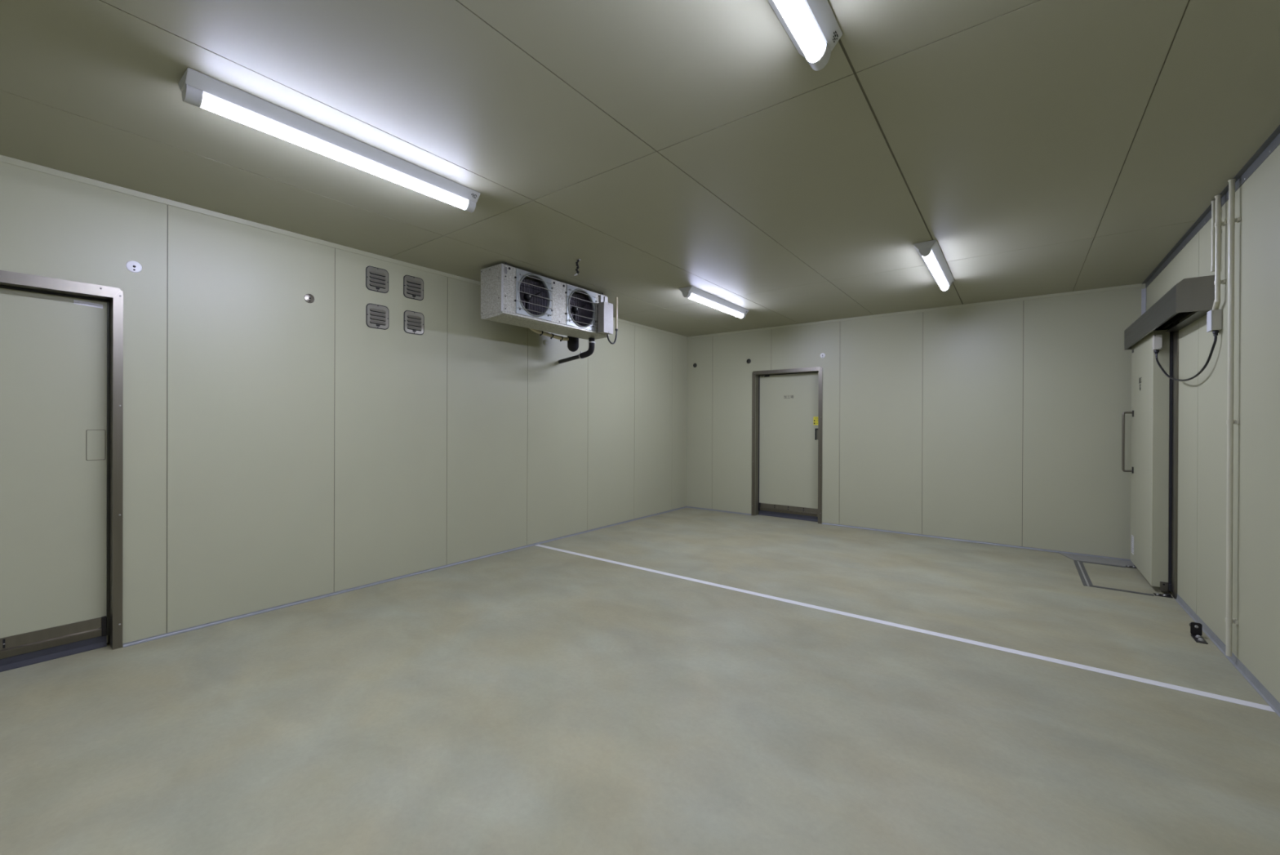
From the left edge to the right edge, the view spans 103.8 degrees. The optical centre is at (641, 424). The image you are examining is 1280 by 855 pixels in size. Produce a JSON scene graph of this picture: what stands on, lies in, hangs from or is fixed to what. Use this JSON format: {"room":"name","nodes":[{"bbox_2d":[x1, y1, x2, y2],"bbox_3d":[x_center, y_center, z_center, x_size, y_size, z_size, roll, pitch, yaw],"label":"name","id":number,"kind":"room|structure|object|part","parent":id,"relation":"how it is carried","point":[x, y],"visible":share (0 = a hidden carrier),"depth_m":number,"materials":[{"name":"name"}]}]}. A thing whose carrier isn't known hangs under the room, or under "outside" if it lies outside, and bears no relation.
{"room":"cold storage room","nodes":[
{"label":"cold storage room","id":0,"kind":"room"},
{"bbox_2d":[0,161,687,643],"bbox_3d":[-2.745,-0.040,3.475,0.140,2.700,11.625,0,0,37],"label":"wall","id":1,"kind":"structure","parent":0,"point":[280,447],"depth_m":3.77,"materials":[{"name":"beige metal"}]},
{"bbox_2d":[0,270,123,671],"bbox_3d":[-3.398,0.257,2.587,0.138,2.106,1.002,0,0,37],"label":"door","id":2,"kind":"structure","parent":1,"relation":"in","point":[61,340],"depth_m":2.82,"materials":[{"name":"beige metal"}]},
{"bbox_3d":[-3.432,1.189,2.611,0.024,0.108,0.894,0,0,37],"label":"kick plate","id":3,"kind":"part","parent":2,"relation":"part of","materials":[{"name":"silver metal"}]},
{"bbox_3d":[-3.191,0.121,2.937,0.004,0.172,0.072,0,0,37],"label":"handle","id":4,"kind":"part","parent":2,"relation":"part of","materials":[{"name":"beige metal"}]},
{"bbox_2d":[125,260,142,272],"bbox_3d":[-3.015,-0.938,2.984,0.012,0.068,0.068,0,0,37],"label":"rosette","id":5,"kind":"object","parent":1,"relation":"attached to","point":[132,266],"visible":1,"depth_m":2.98,"materials":[{"name":"plastic"}]},
{"bbox_2d":[304,293,314,302],"bbox_3d":[-2.458,-0.934,3.722,0.012,0.068,0.068,0,0,37],"label":"rosette","id":6,"kind":"object","parent":1,"relation":"attached to","point":[308,298],"visible":1,"depth_m":3.72,"materials":[{"name":"silver metal"}]},
{"bbox_2d":[0,155,687,338],"bbox_3d":[-2.680,-1.372,3.427,0.010,0.034,11.345,0,0,37],"label":"trim","id":7,"kind":"structure","parent":1,"relation":"attached to","point":[5,159],"depth_m":3.30,"materials":[{"name":"beige metal"}]},
{"bbox_2d":[365,266,388,293],"bbox_3d":[-2.157,-1.186,4.112,0.022,0.196,0.182,0,0,37],"label":"air vent","id":8,"kind":"object","parent":1,"relation":"in","point":[376,278],"visible":1,"depth_m":4.11,"materials":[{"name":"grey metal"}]},
{"bbox_2d":[365,303,388,329],"bbox_3d":[-2.156,-0.884,4.115,0.022,0.196,0.182,0,0,37],"label":"air vent","id":9,"kind":"object","parent":1,"relation":"in","point":[376,315],"visible":1,"depth_m":4.11,"materials":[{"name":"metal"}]},
{"bbox_2d":[122,506,686,647],"bbox_3d":[-1.161,1.303,5.456,0.018,0.019,6.271,0,0,37],"label":"baseboard","id":10,"kind":"structure","parent":1,"relation":"attached to","point":[212,623],"depth_m":3.92,"materials":[{"name":"grey metal"}]},
{"bbox_2d":[403,275,423,300],"bbox_3d":[-1.971,-1.186,4.359,0.022,0.196,0.182,0,0,37],"label":"air vent","id":11,"kind":"object","parent":1,"relation":"in","point":[413,286],"visible":1,"depth_m":4.35,"materials":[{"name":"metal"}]},
{"bbox_2d":[404,310,424,334],"bbox_3d":[-1.970,-0.883,4.363,0.022,0.196,0.182,0,0,37],"label":"air vent","id":12,"kind":"object","parent":1,"relation":"in","point":[414,322],"visible":1,"depth_m":4.36,"materials":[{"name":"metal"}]},
{"bbox_2d":[0,507,1279,854],"bbox_3d":[-0.626,1.382,1.876,5.462,0.120,11.625,0,0,37],"label":"floor","id":13,"kind":"structure","parent":0,"point":[534,700],"depth_m":2.28,"materials":[{"name":"concrete"}]},
{"bbox_2d":[535,544,1275,711],"bbox_3d":[0.910,1.323,3.909,5.148,0.001,0.061,0,0,37],"label":"tape","id":14,"kind":"object","parent":13,"relation":"on","point":[947,636],"visible":1,"depth_m":3.04,"materials":[{"name":"white plastic"}]},
{"bbox_2d":[1058,552,1154,595],"bbox_3d":[4.199,1.333,4.532,0.604,0.006,1.246,0,0,37],"label":"frame","id":15,"kind":"object","parent":13,"relation":"on","point":[1078,559],"visible":0.95,"depth_m":4.79,"materials":[{"name":"metal"}]},
{"bbox_3d":[4.490,1.333,4.919,0.604,0.006,0.279,0,0,37],"label":"plate","id":16,"kind":"part","parent":15,"relation":"part of","materials":[{"name":"grey metal"}]},
{"bbox_2d":[1125,564,1137,568],"bbox_3d":[4.599,1.328,4.697,0.095,0.018,0.060,0,0,37],"label":"guide","id":17,"kind":"object","parent":13,"relation":"on","point":[1126,566],"visible":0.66,"depth_m":4.69,"materials":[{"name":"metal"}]},
{"bbox_2d":[1153,592,1173,597],"bbox_3d":[4.069,1.327,3.913,0.098,0.018,0.060,0,0,37],"label":"guide","id":18,"kind":"object","parent":13,"relation":"on","point":[1168,595],"visible":1,"depth_m":3.90,"materials":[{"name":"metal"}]},
{"bbox_2d":[1189,621,1208,644],"bbox_3d":[3.472,1.293,3.127,0.051,0.086,0.159,0,0,37],"label":"door stop","id":19,"kind":"object","parent":13,"relation":"on","point":[1196,628],"visible":1,"depth_m":3.16,"materials":[{"name":"metal"}]},
{"bbox_2d":[0,0,1279,337],"bbox_3d":[-0.614,-1.448,1.870,5.462,0.140,11.625,0,0,37],"label":"ceiling","id":20,"kind":"structure","parent":0,"point":[663,147],"depth_m":2.33,"materials":[{"name":"beige paint"}]},
{"bbox_2d":[177,67,479,213],"bbox_3d":[-1.419,-1.332,2.517,0.153,0.099,1.322,0,0,37],"label":"ceiling light","id":21,"kind":"object","parent":20,"relation":"attached to","point":[197,89],"visible":1,"depth_m":2.32,"materials":[{"name":"white plastic"}]},
{"bbox_2d":[480,262,613,339],"bbox_3d":[-0.842,-1.152,4.846,0.391,0.466,1.381,0,0,37],"label":"cooler","id":22,"kind":"object","parent":20,"relation":"hanging from","point":[509,295],"visible":1,"depth_m":4.69,"materials":[{"name":"metal"}]},
{"bbox_3d":[-1.040,-1.065,4.569,0.028,0.144,0.011,0,0,4],"label":"blade","id":23,"kind":"part","parent":22,"relation":"part of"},
{"bbox_3d":[-0.963,-1.161,4.524,0.004,0.388,0.410,0,0,37],"label":"fan plate","id":24,"kind":"part","parent":22,"relation":"part of","materials":[{"name":"metal"}]},
{"bbox_2d":[529,328,568,341],"bbox_3d":[-0.984,-0.958,5.146,0.109,0.154,0.675,0,0,29],"label":"pipe","id":25,"kind":"object","parent":22,"relation":"attached to","point":[551,335],"visible":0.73,"depth_m":5.20,"materials":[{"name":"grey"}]},
{"bbox_2d":[567,335,578,351],"bbox_3d":[-0.727,-0.985,5.475,0.134,0.370,0.244,0,0,-28],"label":"insulated pipe","id":26,"kind":"object","parent":22,"relation":"attached to","point":[573,342],"visible":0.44,"depth_m":5.48,"materials":[{"name":"black plastic"}]},
{"bbox_2d":[558,337,595,364],"bbox_3d":[-0.726,-0.806,5.550,0.608,0.228,0.088,0,0,41],"label":"pipe","id":27,"kind":"object","parent":22,"relation":"attached to","point":[581,355],"visible":1,"depth_m":5.43,"materials":[{"name":"black plastic"}]},
{"bbox_3d":[-0.596,-1.156,5.011,0.004,0.388,0.410,0,0,37],"label":"fan plate","id":28,"kind":"part","parent":22,"relation":"part of","materials":[{"name":"metal"}]},
{"bbox_3d":[-0.338,-1.101,5.197,0.003,0.315,0.148,0,0,37],"label":"lid","id":29,"kind":"part","parent":22,"relation":"part of","materials":[{"name":"silver metal"}]},
{"bbox_2d":[606,330,617,344],"bbox_3d":[-0.312,-0.937,5.363,0.019,0.160,0.243,0,0,22],"label":"power cable","id":30,"kind":"object","parent":22,"relation":"hanging from","point":[608,339],"visible":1,"depth_m":5.40,"materials":[{"name":"black rubber"}]},
{"bbox_2d":[573,258,580,275],"bbox_3d":[-0.535,-1.312,4.207,0.051,0.141,0.033,0,0,21],"label":"coil","id":31,"kind":"object","parent":20,"relation":"hanging from","point":[579,260],"visible":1,"depth_m":4.20,"materials":[{"name":"black plastic"}]},
{"bbox_3d":[-0.535,-1.319,4.207,0.033,0.126,0.031,0,0,37],"label":"cord","id":32,"kind":"part","parent":31,"relation":"part of","materials":[{"name":"black rubber"}]},
{"bbox_2d":[615,297,617,330],"bbox_3d":[-0.268,-1.200,5.467,0.028,0.366,0.028,0,0,37],"label":"conduit","id":33,"kind":"object","parent":20,"relation":"attached to","point":[616,298],"visible":1,"depth_m":5.46,"materials":[{"name":"white plastic"}]},
{"bbox_2d":[679,285,748,319],"bbox_3d":[0.842,-1.330,5.577,0.153,0.099,1.322,0,0,37],"label":"ceiling light","id":34,"kind":"object","parent":20,"relation":"attached to","point":[691,292],"visible":1,"depth_m":5.43,"materials":[{"name":"white plastic"}]},
{"bbox_2d":[688,293,743,318],"bbox_3d":[0.842,-1.308,5.577,0.073,0.050,1.218,0,0,37],"label":"diffuser","id":35,"kind":"object","parent":34,"relation":"attached to","point":[703,298],"depth_m":5.51,"materials":[{"name":"white plastic"}]},
{"bbox_2d":[767,0,842,71],"bbox_3d":[0.248,-1.323,1.280,0.153,0.099,1.322,0,0,37],"label":"ceiling light","id":36,"kind":"object","parent":20,"relation":"attached to","point":[812,26],"visible":1,"depth_m":1.66,"materials":[{"name":"white plastic"}]},
{"bbox_2d":[773,0,826,62],"bbox_3d":[0.248,-1.302,1.280,0.073,0.050,1.218,0,0,37],"label":"diffuser","id":37,"kind":"object","parent":36,"relation":"attached to","point":[802,18],"depth_m":1.64,"materials":[{"name":"white plastic"}]},
{"bbox_2d":[832,31,838,42],"bbox_3d":[0.673,-1.346,1.743,0.015,0.017,0.040,0,0,37],"label":"print","id":38,"kind":"object","parent":36,"relation":"attached to","point":[835,33],"depth_m":1.75,"materials":[{"name":"black"}]},
{"bbox_2d":[913,240,954,292],"bbox_3d":[2.525,-1.320,4.294,0.153,0.099,1.322,0,0,37],"label":"ceiling light","id":39,"kind":"object","parent":20,"relation":"attached to","point":[931,253],"visible":1,"depth_m":4.09,"materials":[{"name":"white plastic"}]},
{"bbox_2d":[921,250,949,290],"bbox_3d":[2.525,-1.299,4.294,0.073,0.050,1.218,0,0,37],"label":"diffuser","id":40,"kind":"object","parent":39,"relation":"attached to","point":[933,260],"depth_m":4.22,"materials":[{"name":"white plastic"}]},
{"bbox_2d":[814,428,817,439],"bbox_3d":[2.398,0.134,6.838,0.056,0.156,0.008,0,0,37],"label":"door handle","id":41,"kind":"object","parent":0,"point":[815,429],"depth_m":6.84,"materials":[{"name":"metal"}]},
{"bbox_2d":[686,283,1145,559],"bbox_3d":[2.836,-0.024,6.459,5.182,2.700,0.140,0,0,37],"label":"wall","id":42,"kind":"structure","parent":0,"point":[1002,423],"depth_m":5.78,"materials":[{"name":"beige metal"}]},
{"bbox_2d":[686,506,751,515],"bbox_3d":[1.156,1.308,7.623,1.110,0.019,0.022,0,0,37],"label":"baseboard","id":43,"kind":"structure","parent":42,"relation":"attached to","point":[686,506],"depth_m":7.61,"materials":[{"name":"grey plastic"}]},
{"bbox_2d":[751,366,822,523],"bbox_3d":[2.050,0.277,7.040,1.003,2.091,0.148,0,0,37],"label":"door","id":44,"kind":"structure","parent":42,"relation":"in","point":[790,404],"depth_m":7.08,"materials":[{"name":"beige metal"}]},
{"bbox_3d":[1.765,0.135,7.320,0.060,0.160,0.004,0,0,37],"label":"handle","id":45,"kind":"part","parent":44,"relation":"part of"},
{"bbox_3d":[2.071,1.202,7.075,0.875,0.108,0.024,0,0,37],"label":"kick plate","id":46,"kind":"part","parent":44,"relation":"part of","materials":[{"name":"silver metal"}]},
{"bbox_2d":[820,352,825,357],"bbox_3d":[2.416,-0.918,6.681,0.068,0.068,0.012,0,0,37],"label":"rosette","id":47,"kind":"object","parent":42,"relation":"attached to","point":[822,355],"visible":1,"depth_m":6.68,"materials":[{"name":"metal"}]},
{"bbox_2d":[687,283,1142,338],"bbox_3d":[2.789,-1.357,6.403,5.142,0.034,0.008,0,0,37],"label":"trim","id":48,"kind":"structure","parent":42,"relation":"attached to","point":[1133,286],"depth_m":5.86,"materials":[{"name":"beige metal"}]},
{"bbox_2d":[821,522,1130,560],"bbox_3d":[3.628,1.321,5.759,3.063,0.019,0.022,0,0,37],"label":"baseboard","id":49,"kind":"structure","parent":42,"relation":"attached to","point":[827,523],"depth_m":5.64,"materials":[{"name":"grey metal"}]},
{"bbox_2d":[1141,288,1146,315],"bbox_3d":[4.841,0.014,4.841,0.028,2.648,0.030,0,0,37],"label":"trim","id":50,"kind":"structure","parent":42,"relation":"attached to","point":[1143,291],"depth_m":4.85,"materials":[{"name":"grey metal"}]},
{"bbox_2d":[1146,144,1279,702],"bbox_3d":[1.505,-0.016,0.271,0.140,2.700,11.625,0,0,37],"label":"wall","id":51,"kind":"structure","parent":0,"point":[1202,398],"depth_m":2.77,"materials":[{"name":"beige metal"}]},
{"bbox_2d":[1124,275,1214,349],"bbox_3d":[4.104,-0.821,3.970,0.167,0.216,1.990,0,0,37],"label":"hood","id":52,"kind":"object","parent":51,"relation":"attached to","point":[1188,295],"visible":0.87,"depth_m":3.35,"materials":[{"name":"silver metal"}]},
{"bbox_2d":[1121,328,1173,592],"bbox_3d":[4.371,0.284,4.362,0.187,2.065,1.021,0,0,37],"label":"door","id":53,"kind":"structure","parent":52,"relation":"hanging from","point":[1151,443],"depth_m":4.02,"materials":[{"name":"beige metal"}]},
{"bbox_3d":[4.558,0.163,4.704,0.075,0.566,0.019,0,0,37],"label":"pull handle","id":54,"kind":"part","parent":53,"relation":"part of","materials":[{"name":"silver metal"}]},
{"bbox_2d":[1153,335,1217,381],"bbox_3d":[3.784,-0.444,3.507,0.030,0.293,1.142,0,0,33],"label":"cable","id":55,"kind":"object","parent":53,"relation":"attached to","point":[1156,351],"visible":1,"depth_m":3.30,"materials":[{"name":"black rubber"}]},
{"bbox_3d":[3.506,-0.822,3.176,0.167,0.216,0.002,0,0,37],"label":"plate","id":56,"kind":"part","parent":52,"relation":"part of","materials":[{"name":"beige metal"}]},
{"bbox_2d":[1171,321,1178,599],"bbox_3d":[4.127,0.277,3.878,0.012,2.120,0.118,0,0,37],"label":"door frame","id":57,"kind":"structure","parent":51,"relation":"attached to","point":[1175,334],"depth_m":3.85,"materials":[{"name":"silver metal"}]},
{"bbox_2d":[1142,124,1279,288],"bbox_3d":[1.444,-1.340,0.319,0.028,0.052,11.345,0,0,37],"label":"trim","id":58,"kind":"structure","parent":51,"relation":"attached to","point":[1273,141],"depth_m":2.95,"materials":[{"name":"metal"}]},
{"bbox_2d":[1206,299,1222,335],"bbox_3d":[3.471,-0.643,3.031,0.046,0.212,0.141,0,0,37],"label":"junction box","id":59,"kind":"object","parent":51,"relation":"attached to","point":[1214,317],"visible":1,"depth_m":3.02,"materials":[{"name":"white plastic"}]},
{"bbox_3d":[3.471,-0.629,3.065,0.005,0.125,0.087,0,0,37],"label":"lid","id":60,"kind":"part","parent":59,"relation":"part of","materials":[{"name":"white plastic"}]},
{"bbox_2d":[1210,200,1222,271],"bbox_3d":[3.490,-1.145,3.047,0.041,0.430,0.036,0,0,37],"label":"conduit","id":61,"kind":"object","parent":51,"relation":"attached to","point":[1213,202],"visible":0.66,"depth_m":3.05,"materials":[{"name":"beige plastic"}]},
{"bbox_2d":[1213,194,1226,302],"bbox_3d":[3.436,-1.043,2.979,0.044,0.634,0.036,0,0,37],"label":"conduit","id":62,"kind":"object","parent":51,"relation":"attached to","point":[1217,282],"visible":1,"depth_m":2.98,"materials":[{"name":"beige plastic"}]},
{"bbox_2d":[1175,593,1279,716],"bbox_3d":[1.053,1.310,-0.191,0.014,0.046,10.065,0,0,37],"label":"baseboard","id":63,"kind":"structure","parent":51,"relation":"attached to","point":[1273,703],"depth_m":2.76,"materials":[{"name":"grey metal"}]},
{"bbox_2d":[1225,178,1240,656],"bbox_3d":[3.287,-0.036,2.789,0.044,2.648,0.036,0,0,37],"label":"conduit","id":64,"kind":"object","parent":51,"relation":"attached to","point":[1232,220],"visible":1,"depth_m":2.79,"materials":[{"name":"beige plastic"}]}
]}

